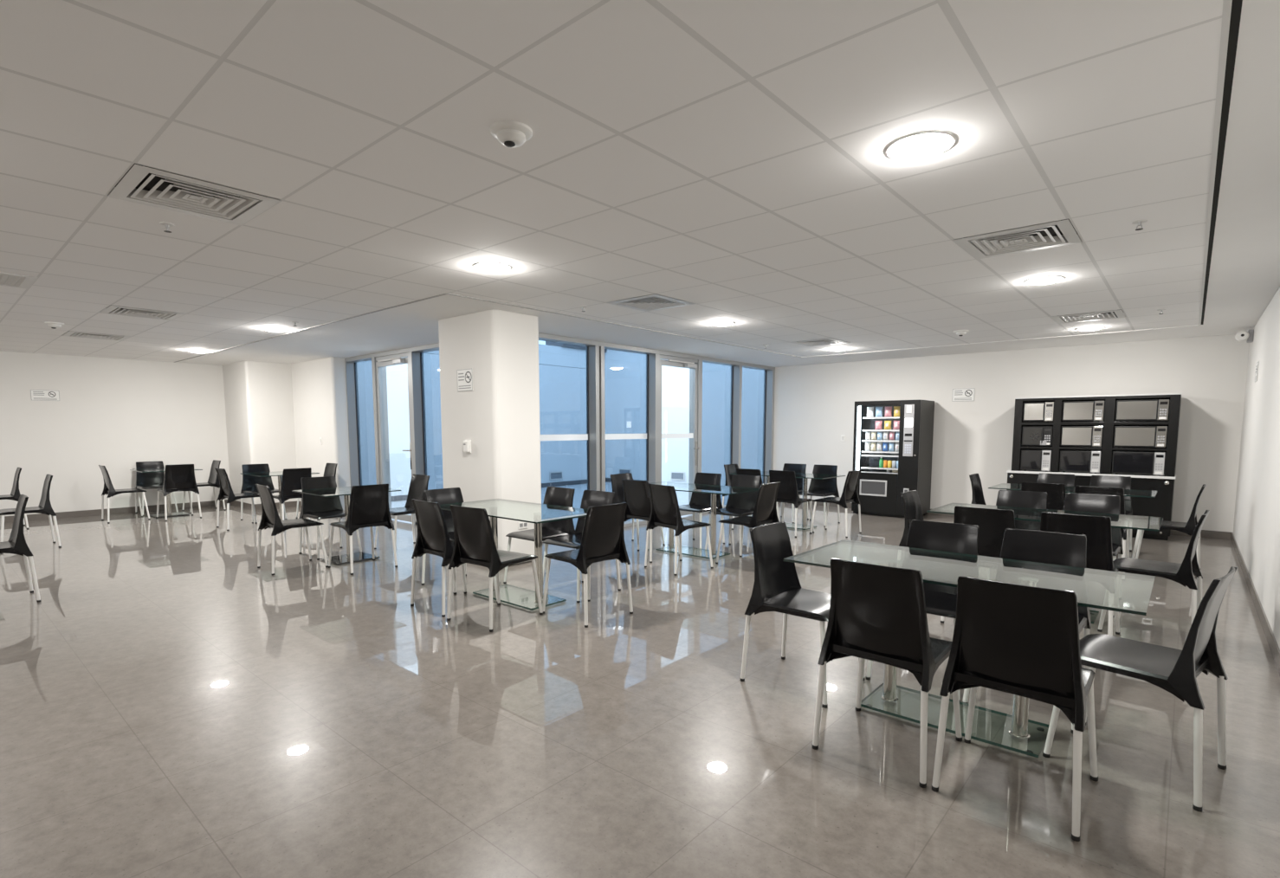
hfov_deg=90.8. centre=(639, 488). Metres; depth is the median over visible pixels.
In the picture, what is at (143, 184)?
ceiling vent
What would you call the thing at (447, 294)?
trim
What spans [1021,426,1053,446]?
microwave oven
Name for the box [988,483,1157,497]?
glass table
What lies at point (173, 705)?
floor
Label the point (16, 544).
chair
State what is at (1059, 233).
ceiling vent
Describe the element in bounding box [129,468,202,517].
glass table
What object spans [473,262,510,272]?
recessed light
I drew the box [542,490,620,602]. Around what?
chair
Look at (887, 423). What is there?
snack bag
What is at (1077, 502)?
chair
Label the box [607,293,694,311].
ceiling vent
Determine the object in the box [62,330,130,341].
ceiling vent
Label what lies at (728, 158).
ceiling
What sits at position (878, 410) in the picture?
snack bag
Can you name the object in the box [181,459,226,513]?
chair
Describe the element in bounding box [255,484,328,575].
chair
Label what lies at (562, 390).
wall
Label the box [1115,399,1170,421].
microwave oven
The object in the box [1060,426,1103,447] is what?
microwave oven
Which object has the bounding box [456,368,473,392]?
no smoking sign
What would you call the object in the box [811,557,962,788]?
chair
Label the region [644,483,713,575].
chair
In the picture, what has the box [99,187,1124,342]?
roof
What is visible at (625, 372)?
window glass
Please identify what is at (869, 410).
snack bag
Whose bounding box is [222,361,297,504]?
column
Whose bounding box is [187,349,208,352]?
recessed light
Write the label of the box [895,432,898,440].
snack bag
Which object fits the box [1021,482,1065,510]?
chair
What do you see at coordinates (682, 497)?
floor
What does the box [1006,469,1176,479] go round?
countertop
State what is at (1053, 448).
shelf
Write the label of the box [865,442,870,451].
snack bag
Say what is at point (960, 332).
smoke detector
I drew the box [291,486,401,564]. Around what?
glass table
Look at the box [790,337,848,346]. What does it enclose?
ceiling vent
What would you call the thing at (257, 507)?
baseboard
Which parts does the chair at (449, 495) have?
leg, backrest, seat, leg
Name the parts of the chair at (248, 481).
leg, leg, backrest, seat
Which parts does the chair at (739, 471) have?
backrest, leg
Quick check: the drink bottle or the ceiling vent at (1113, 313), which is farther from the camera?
the drink bottle
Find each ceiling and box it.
[0,0,1223,362]
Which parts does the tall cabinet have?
door, door, panel, door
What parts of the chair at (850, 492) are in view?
leg, leg, seat, leg, backrest, leg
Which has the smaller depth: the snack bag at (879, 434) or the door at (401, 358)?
the door at (401, 358)
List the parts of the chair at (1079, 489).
backrest, leg, leg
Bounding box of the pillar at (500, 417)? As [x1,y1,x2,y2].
[438,309,541,565]
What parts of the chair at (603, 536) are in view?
leg, seat, leg, leg, backrest, leg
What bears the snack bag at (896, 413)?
on the vending machine
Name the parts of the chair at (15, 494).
seat, backrest, leg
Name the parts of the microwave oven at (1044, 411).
door glass, door, control panel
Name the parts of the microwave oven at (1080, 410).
door glass, control panel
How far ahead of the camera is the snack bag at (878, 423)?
10.26 m
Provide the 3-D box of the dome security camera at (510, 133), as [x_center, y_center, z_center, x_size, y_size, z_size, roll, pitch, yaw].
[-0.505,-1.373,2.483,0.164,0.063,0.164,5,7,41]
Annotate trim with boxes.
[173,293,446,362]
[446,293,801,357]
[801,325,1197,357]
[1200,0,1242,324]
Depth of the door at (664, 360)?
10.09 m
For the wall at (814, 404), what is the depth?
9.63 m
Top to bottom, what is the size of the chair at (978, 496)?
0.868 m
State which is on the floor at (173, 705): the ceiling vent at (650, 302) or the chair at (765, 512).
the chair at (765, 512)
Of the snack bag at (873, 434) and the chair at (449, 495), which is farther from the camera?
the snack bag at (873, 434)
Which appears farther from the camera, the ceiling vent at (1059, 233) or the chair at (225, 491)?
the chair at (225, 491)
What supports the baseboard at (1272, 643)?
attached to the wall at (1256, 532)
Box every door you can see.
[375,352,413,522]
[659,355,699,516]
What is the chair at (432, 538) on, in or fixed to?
on the floor at (173, 705)
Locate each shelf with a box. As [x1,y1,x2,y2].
[862,470,892,472]
[866,465,896,468]
[869,453,898,455]
[1020,446,1166,451]
[1021,421,1168,425]
[1022,394,1170,402]
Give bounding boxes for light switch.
[840,434,845,441]
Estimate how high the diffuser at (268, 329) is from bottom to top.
0.026 m
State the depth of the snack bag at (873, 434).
10.33 m
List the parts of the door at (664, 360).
closer arm, handle plate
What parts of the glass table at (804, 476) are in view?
plate, post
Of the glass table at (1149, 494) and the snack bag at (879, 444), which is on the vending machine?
the snack bag at (879, 444)
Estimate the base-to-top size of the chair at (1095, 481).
0.868 m
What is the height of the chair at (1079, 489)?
0.868 m
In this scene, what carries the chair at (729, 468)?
on the floor at (173, 705)
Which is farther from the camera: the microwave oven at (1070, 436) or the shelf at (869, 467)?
the shelf at (869, 467)
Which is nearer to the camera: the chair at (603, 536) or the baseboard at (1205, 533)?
the chair at (603, 536)
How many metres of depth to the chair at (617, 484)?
7.71 m
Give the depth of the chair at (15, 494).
9.00 m
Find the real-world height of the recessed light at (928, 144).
0.030 m
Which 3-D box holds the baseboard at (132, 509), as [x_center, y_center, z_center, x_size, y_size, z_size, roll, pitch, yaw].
[-10.466,0.567,8.695,0.012,0.100,8.470,5,7,41]
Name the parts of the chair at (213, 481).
leg, seat, backrest, leg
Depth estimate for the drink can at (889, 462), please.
10.20 m
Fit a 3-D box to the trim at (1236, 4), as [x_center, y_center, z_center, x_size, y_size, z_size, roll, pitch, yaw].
[1.690,-1.366,1.789,0.022,0.052,14.300,5,7,41]
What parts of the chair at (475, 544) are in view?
leg, backrest, leg, seat, leg, leg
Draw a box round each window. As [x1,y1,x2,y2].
[345,342,439,524]
[538,332,775,542]
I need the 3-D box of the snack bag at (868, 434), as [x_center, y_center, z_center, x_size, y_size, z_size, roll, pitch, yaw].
[3.761,-0.860,10.419,0.076,0.140,0.075,-1,5,-6]
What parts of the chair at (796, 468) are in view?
leg, backrest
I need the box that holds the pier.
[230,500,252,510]
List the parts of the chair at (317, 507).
leg, leg, backrest, seat, leg, leg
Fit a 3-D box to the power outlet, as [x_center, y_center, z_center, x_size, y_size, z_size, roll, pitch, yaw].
[-1.223,0.384,6.610,0.011,0.080,0.120,5,7,41]
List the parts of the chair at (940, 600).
leg, seat, backrest, leg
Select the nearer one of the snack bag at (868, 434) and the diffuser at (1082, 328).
the diffuser at (1082, 328)
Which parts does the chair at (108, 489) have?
leg, backrest, leg, seat, leg, leg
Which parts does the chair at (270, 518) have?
leg, backrest, leg, seat, leg, leg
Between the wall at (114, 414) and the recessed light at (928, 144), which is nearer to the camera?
the recessed light at (928, 144)
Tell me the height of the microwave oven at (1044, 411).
0.275 m
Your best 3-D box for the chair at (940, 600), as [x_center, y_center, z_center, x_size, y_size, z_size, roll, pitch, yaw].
[1.639,0.653,3.589,0.498,0.868,0.527,5,7,41]
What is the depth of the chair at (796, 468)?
9.87 m
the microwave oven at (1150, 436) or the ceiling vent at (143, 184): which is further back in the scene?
the microwave oven at (1150, 436)
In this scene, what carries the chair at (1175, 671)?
on the floor at (173, 705)
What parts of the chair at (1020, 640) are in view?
leg, leg, backrest, seat, leg, leg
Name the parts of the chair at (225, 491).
leg, backrest, leg, seat, leg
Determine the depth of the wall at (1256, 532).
5.44 m
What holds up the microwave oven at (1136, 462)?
on the countertop
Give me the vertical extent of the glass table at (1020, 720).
0.760 m
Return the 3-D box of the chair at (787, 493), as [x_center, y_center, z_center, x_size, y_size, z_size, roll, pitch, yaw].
[2.030,0.182,8.570,0.498,0.868,0.527,5,7,41]
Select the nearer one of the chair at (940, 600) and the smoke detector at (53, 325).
the chair at (940, 600)
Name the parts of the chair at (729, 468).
backrest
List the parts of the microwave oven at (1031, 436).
door, door glass, control panel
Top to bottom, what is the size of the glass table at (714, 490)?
0.760 m
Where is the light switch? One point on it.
(843, 436)
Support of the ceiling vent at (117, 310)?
in the ceiling at (728, 158)
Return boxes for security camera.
[490,120,532,147]
[1234,329,1254,342]
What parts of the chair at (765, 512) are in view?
leg, leg, seat, backrest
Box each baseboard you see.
[4,499,230,523]
[254,500,297,510]
[801,499,1231,540]
[1230,532,1279,676]
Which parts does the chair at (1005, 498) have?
backrest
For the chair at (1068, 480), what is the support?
on the floor at (173, 705)
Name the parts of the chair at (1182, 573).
leg, leg, seat, backrest, leg, leg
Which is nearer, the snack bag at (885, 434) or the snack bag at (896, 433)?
the snack bag at (896, 433)
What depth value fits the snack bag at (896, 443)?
10.10 m
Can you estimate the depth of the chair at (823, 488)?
9.52 m
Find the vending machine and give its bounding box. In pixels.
[851,399,934,517]
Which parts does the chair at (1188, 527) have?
leg, leg, seat, backrest, leg, leg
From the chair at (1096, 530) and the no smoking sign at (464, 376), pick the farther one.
the no smoking sign at (464, 376)
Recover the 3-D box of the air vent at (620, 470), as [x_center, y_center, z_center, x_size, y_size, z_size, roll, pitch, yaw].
[-0.400,-0.402,16.506,0.420,0.200,0.020,5,7,41]
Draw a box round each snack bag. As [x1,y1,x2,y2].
[865,432,870,439]
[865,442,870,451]
[866,407,873,417]
[871,432,876,439]
[871,442,876,451]
[874,420,882,429]
[875,407,882,417]
[876,442,882,451]
[877,432,882,439]
[882,442,888,451]
[883,432,888,440]
[884,406,892,417]
[884,420,891,429]
[888,442,894,452]
[889,432,894,440]
[892,420,899,429]
[893,406,900,416]
[894,442,898,452]
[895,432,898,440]
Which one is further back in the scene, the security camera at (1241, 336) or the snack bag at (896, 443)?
the snack bag at (896, 443)
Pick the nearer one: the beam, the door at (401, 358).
the door at (401, 358)
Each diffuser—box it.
[264,328,285,331]
[1078,327,1101,330]
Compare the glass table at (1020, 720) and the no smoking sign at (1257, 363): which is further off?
the no smoking sign at (1257, 363)
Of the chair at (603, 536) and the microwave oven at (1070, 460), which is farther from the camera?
the microwave oven at (1070, 460)
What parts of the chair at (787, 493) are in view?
leg, backrest, seat, leg, leg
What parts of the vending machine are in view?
kick plate, control panel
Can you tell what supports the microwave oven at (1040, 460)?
on the countertop
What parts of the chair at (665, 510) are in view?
leg, backrest, leg, leg, seat, leg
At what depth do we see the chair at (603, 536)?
4.69 m
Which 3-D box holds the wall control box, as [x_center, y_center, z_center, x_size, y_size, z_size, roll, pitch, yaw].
[-1.812,-0.433,6.603,0.100,0.140,0.046,5,7,41]
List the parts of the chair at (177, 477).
leg, leg, seat, backrest, leg, leg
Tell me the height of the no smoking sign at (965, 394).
0.205 m
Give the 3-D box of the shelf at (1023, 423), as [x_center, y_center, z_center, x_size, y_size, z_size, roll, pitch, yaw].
[6.174,-0.881,8.608,1.786,0.040,0.537,5,7,41]
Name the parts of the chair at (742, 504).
leg, leg, seat, leg, backrest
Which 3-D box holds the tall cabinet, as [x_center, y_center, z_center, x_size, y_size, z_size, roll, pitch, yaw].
[6.158,-0.325,8.679,1.860,1.850,0.611,5,7,41]
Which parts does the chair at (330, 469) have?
leg, backrest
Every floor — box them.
[0,502,1279,877]
[391,481,728,529]
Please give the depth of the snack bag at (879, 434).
10.27 m
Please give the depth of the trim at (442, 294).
7.06 m
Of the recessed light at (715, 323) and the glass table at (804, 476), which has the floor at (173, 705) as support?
the glass table at (804, 476)
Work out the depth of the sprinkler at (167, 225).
3.60 m
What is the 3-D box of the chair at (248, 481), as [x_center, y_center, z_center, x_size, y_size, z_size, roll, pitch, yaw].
[-5.894,0.068,9.856,0.527,0.868,0.498,5,7,41]
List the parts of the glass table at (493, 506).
post, plate, post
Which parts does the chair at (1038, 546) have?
leg, backrest, seat, leg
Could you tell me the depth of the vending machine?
10.13 m
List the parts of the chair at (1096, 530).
backrest, seat, leg, leg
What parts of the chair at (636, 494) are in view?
backrest, seat, leg, leg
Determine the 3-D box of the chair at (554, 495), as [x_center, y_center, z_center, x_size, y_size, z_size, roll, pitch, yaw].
[-0.905,0.445,5.820,0.498,0.868,0.527,5,7,41]
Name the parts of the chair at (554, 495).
leg, seat, backrest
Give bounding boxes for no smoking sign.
[29,389,60,400]
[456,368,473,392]
[951,387,975,401]
[1254,361,1259,382]
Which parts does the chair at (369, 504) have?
leg, leg, seat, backrest, leg, leg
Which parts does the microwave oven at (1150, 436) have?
door glass, control panel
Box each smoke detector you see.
[44,322,64,329]
[953,329,969,336]
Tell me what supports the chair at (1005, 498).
on the floor at (173, 705)
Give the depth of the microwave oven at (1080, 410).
8.46 m
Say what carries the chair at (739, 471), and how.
on the floor at (173, 705)
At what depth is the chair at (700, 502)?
7.82 m
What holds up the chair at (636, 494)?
on the floor at (173, 705)
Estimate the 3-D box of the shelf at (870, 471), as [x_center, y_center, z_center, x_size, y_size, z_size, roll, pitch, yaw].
[4.062,-0.264,10.453,0.621,0.012,0.480,5,7,41]
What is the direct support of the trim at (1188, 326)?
attached to the ceiling at (728, 158)
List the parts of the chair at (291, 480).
leg, seat, backrest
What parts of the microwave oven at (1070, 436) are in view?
door, door glass, control panel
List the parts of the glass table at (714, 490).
post, plate, post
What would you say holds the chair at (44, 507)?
on the floor at (173, 705)
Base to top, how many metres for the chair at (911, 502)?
0.868 m
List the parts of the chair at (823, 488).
seat, backrest, leg, leg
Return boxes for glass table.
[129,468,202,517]
[240,471,319,520]
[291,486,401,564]
[439,498,588,610]
[650,481,759,559]
[730,471,845,530]
[783,539,1155,757]
[926,502,1163,623]
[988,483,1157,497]
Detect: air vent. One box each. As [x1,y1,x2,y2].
[549,471,562,480]
[618,468,631,473]
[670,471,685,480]
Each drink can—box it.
[883,460,887,467]
[887,460,892,468]
[892,460,896,468]
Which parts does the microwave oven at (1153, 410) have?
door glass, control panel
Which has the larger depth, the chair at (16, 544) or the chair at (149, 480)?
the chair at (149, 480)
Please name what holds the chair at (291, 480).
on the floor at (173, 705)
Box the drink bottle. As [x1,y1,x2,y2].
[879,457,883,467]
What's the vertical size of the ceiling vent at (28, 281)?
0.055 m
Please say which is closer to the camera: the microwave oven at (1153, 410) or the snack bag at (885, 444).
the microwave oven at (1153, 410)
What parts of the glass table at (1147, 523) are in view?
post, plate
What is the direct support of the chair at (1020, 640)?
on the floor at (173, 705)
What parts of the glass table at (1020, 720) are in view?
post, plate, post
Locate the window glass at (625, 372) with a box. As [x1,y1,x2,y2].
[605,349,763,485]
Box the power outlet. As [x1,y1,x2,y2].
[518,521,527,529]
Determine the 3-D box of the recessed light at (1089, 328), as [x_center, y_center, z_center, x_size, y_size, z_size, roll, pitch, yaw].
[5.275,-1.861,7.407,0.266,0.030,0.266,5,7,41]
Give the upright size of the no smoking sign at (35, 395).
0.170 m
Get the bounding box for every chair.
[0,467,29,529]
[0,473,61,554]
[0,494,41,602]
[98,465,150,523]
[135,460,178,516]
[156,464,201,521]
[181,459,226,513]
[214,467,259,530]
[240,463,287,523]
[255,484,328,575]
[272,467,316,531]
[295,462,342,519]
[298,476,362,560]
[328,483,397,575]
[374,473,429,552]
[410,498,497,617]
[421,487,500,594]
[446,504,543,632]
[503,486,581,583]
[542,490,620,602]
[542,502,633,627]
[609,472,665,550]
[621,479,679,562]
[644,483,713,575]
[678,472,724,549]
[704,474,762,549]
[715,481,780,563]
[720,463,749,520]
[731,468,779,530]
[739,521,865,708]
[764,470,814,537]
[780,463,808,523]
[794,464,840,527]
[809,470,861,537]
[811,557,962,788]
[865,519,979,701]
[897,490,923,560]
[931,575,1098,841]
[940,505,1014,623]
[962,528,1091,733]
[969,473,986,504]
[978,490,1047,580]
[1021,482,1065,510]
[1036,472,1074,496]
[1039,511,1120,635]
[1042,566,1238,811]
[1063,492,1123,600]
[1074,485,1129,581]
[1089,475,1132,554]
[1097,510,1209,632]
[1131,484,1206,577]
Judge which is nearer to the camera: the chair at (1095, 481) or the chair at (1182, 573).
the chair at (1182, 573)
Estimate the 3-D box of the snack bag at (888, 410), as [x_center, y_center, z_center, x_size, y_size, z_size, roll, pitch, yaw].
[4.000,-1.228,10.176,0.087,0.168,0.096,-1,6,-12]
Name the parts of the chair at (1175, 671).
leg, leg, seat, leg, backrest, leg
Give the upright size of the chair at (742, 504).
0.868 m
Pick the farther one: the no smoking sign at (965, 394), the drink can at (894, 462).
the drink can at (894, 462)
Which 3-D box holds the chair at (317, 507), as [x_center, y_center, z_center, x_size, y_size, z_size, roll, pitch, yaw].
[-3.543,0.318,7.191,0.527,0.868,0.498,5,7,41]
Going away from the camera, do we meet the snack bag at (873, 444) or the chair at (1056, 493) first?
the chair at (1056, 493)
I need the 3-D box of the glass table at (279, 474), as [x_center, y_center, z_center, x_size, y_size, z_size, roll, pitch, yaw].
[-5.402,0.154,9.514,0.840,0.760,0.800,5,7,41]
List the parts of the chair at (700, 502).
leg, seat, leg, backrest, leg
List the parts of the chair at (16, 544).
seat, backrest, leg, leg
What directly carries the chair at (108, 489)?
on the floor at (173, 705)
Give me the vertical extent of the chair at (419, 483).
0.868 m
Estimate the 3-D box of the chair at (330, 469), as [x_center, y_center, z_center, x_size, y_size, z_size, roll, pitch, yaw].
[-5.137,0.046,10.071,0.498,0.868,0.527,5,7,41]
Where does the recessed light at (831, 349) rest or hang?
in the ceiling at (728, 158)
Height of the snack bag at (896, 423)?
0.150 m
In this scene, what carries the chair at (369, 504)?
on the floor at (173, 705)
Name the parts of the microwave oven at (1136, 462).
door glass, control panel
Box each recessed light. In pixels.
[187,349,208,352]
[262,327,287,331]
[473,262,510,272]
[710,321,734,325]
[828,348,847,351]
[885,131,956,160]
[1024,275,1064,284]
[1076,326,1103,330]
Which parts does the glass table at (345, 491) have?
post, plate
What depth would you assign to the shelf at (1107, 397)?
8.42 m
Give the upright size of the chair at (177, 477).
0.868 m
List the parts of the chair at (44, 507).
leg, seat, backrest, leg, leg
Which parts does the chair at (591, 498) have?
leg, seat, leg, backrest, leg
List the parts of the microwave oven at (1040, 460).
door glass, door, control panel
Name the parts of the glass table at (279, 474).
post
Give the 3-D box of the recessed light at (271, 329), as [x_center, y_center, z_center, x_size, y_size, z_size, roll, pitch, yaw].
[-4.285,-1.853,7.417,0.266,0.030,0.266,5,7,41]
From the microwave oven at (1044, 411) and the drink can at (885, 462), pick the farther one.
the drink can at (885, 462)
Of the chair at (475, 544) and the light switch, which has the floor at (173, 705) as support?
the chair at (475, 544)
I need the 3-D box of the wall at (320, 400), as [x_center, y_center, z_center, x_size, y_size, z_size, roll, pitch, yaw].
[-5.549,-1.101,11.157,1.720,2.950,0.443,5,7,41]
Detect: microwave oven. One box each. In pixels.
[1020,449,1051,471]
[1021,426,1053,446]
[1022,401,1054,422]
[1059,449,1101,473]
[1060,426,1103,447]
[1061,400,1105,421]
[1111,450,1166,475]
[1113,426,1168,448]
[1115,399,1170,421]
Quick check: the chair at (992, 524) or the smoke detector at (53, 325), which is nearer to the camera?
the chair at (992, 524)
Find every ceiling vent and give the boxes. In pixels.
[0,271,37,289]
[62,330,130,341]
[98,304,185,320]
[107,162,280,225]
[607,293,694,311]
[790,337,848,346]
[953,219,1081,258]
[1051,309,1125,323]
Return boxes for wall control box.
[463,439,471,453]
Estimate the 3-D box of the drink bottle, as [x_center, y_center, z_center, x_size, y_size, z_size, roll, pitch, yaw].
[3.940,-0.420,10.306,0.064,0.174,0.064,5,7,41]
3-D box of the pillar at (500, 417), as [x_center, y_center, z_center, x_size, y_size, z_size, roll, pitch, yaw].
[-1.627,-0.692,6.847,1.040,2.940,0.600,5,7,41]
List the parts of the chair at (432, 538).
leg, backrest, seat, leg, leg, leg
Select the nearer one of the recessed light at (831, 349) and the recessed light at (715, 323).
the recessed light at (715, 323)
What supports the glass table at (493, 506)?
on the floor at (173, 705)
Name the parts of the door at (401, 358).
closer arm, handle plate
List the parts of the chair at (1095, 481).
backrest, seat, leg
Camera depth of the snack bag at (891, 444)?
10.15 m
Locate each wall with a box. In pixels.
[0,332,229,517]
[290,356,362,510]
[357,343,606,501]
[772,316,1249,532]
[1232,286,1279,649]
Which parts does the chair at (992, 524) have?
backrest, seat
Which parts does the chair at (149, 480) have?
leg, leg, seat, backrest, leg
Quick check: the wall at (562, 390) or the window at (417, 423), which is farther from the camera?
the wall at (562, 390)
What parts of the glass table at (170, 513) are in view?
post, plate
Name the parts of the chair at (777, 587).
leg, backrest, leg, seat, leg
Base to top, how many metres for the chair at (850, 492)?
0.868 m
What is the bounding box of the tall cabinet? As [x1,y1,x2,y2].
[1006,393,1181,540]
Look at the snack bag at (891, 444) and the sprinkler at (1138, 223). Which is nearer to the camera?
the sprinkler at (1138, 223)
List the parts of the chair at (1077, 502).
backrest, seat, leg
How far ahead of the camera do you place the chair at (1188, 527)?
6.17 m
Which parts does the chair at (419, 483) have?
leg, leg, seat, leg, backrest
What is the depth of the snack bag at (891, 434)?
10.14 m
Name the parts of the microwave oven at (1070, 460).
door glass, control panel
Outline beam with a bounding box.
[545,341,607,352]
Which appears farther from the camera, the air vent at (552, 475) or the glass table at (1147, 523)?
the air vent at (552, 475)
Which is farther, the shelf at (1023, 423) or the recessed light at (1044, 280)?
the shelf at (1023, 423)
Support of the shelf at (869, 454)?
attached to the vending machine
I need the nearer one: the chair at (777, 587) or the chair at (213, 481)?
the chair at (777, 587)
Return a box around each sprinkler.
[159,221,174,232]
[1131,219,1147,230]
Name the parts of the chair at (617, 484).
backrest, leg, leg, leg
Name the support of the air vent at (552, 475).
in the wall at (562, 390)
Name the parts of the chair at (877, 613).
leg, leg, backrest, seat, leg, leg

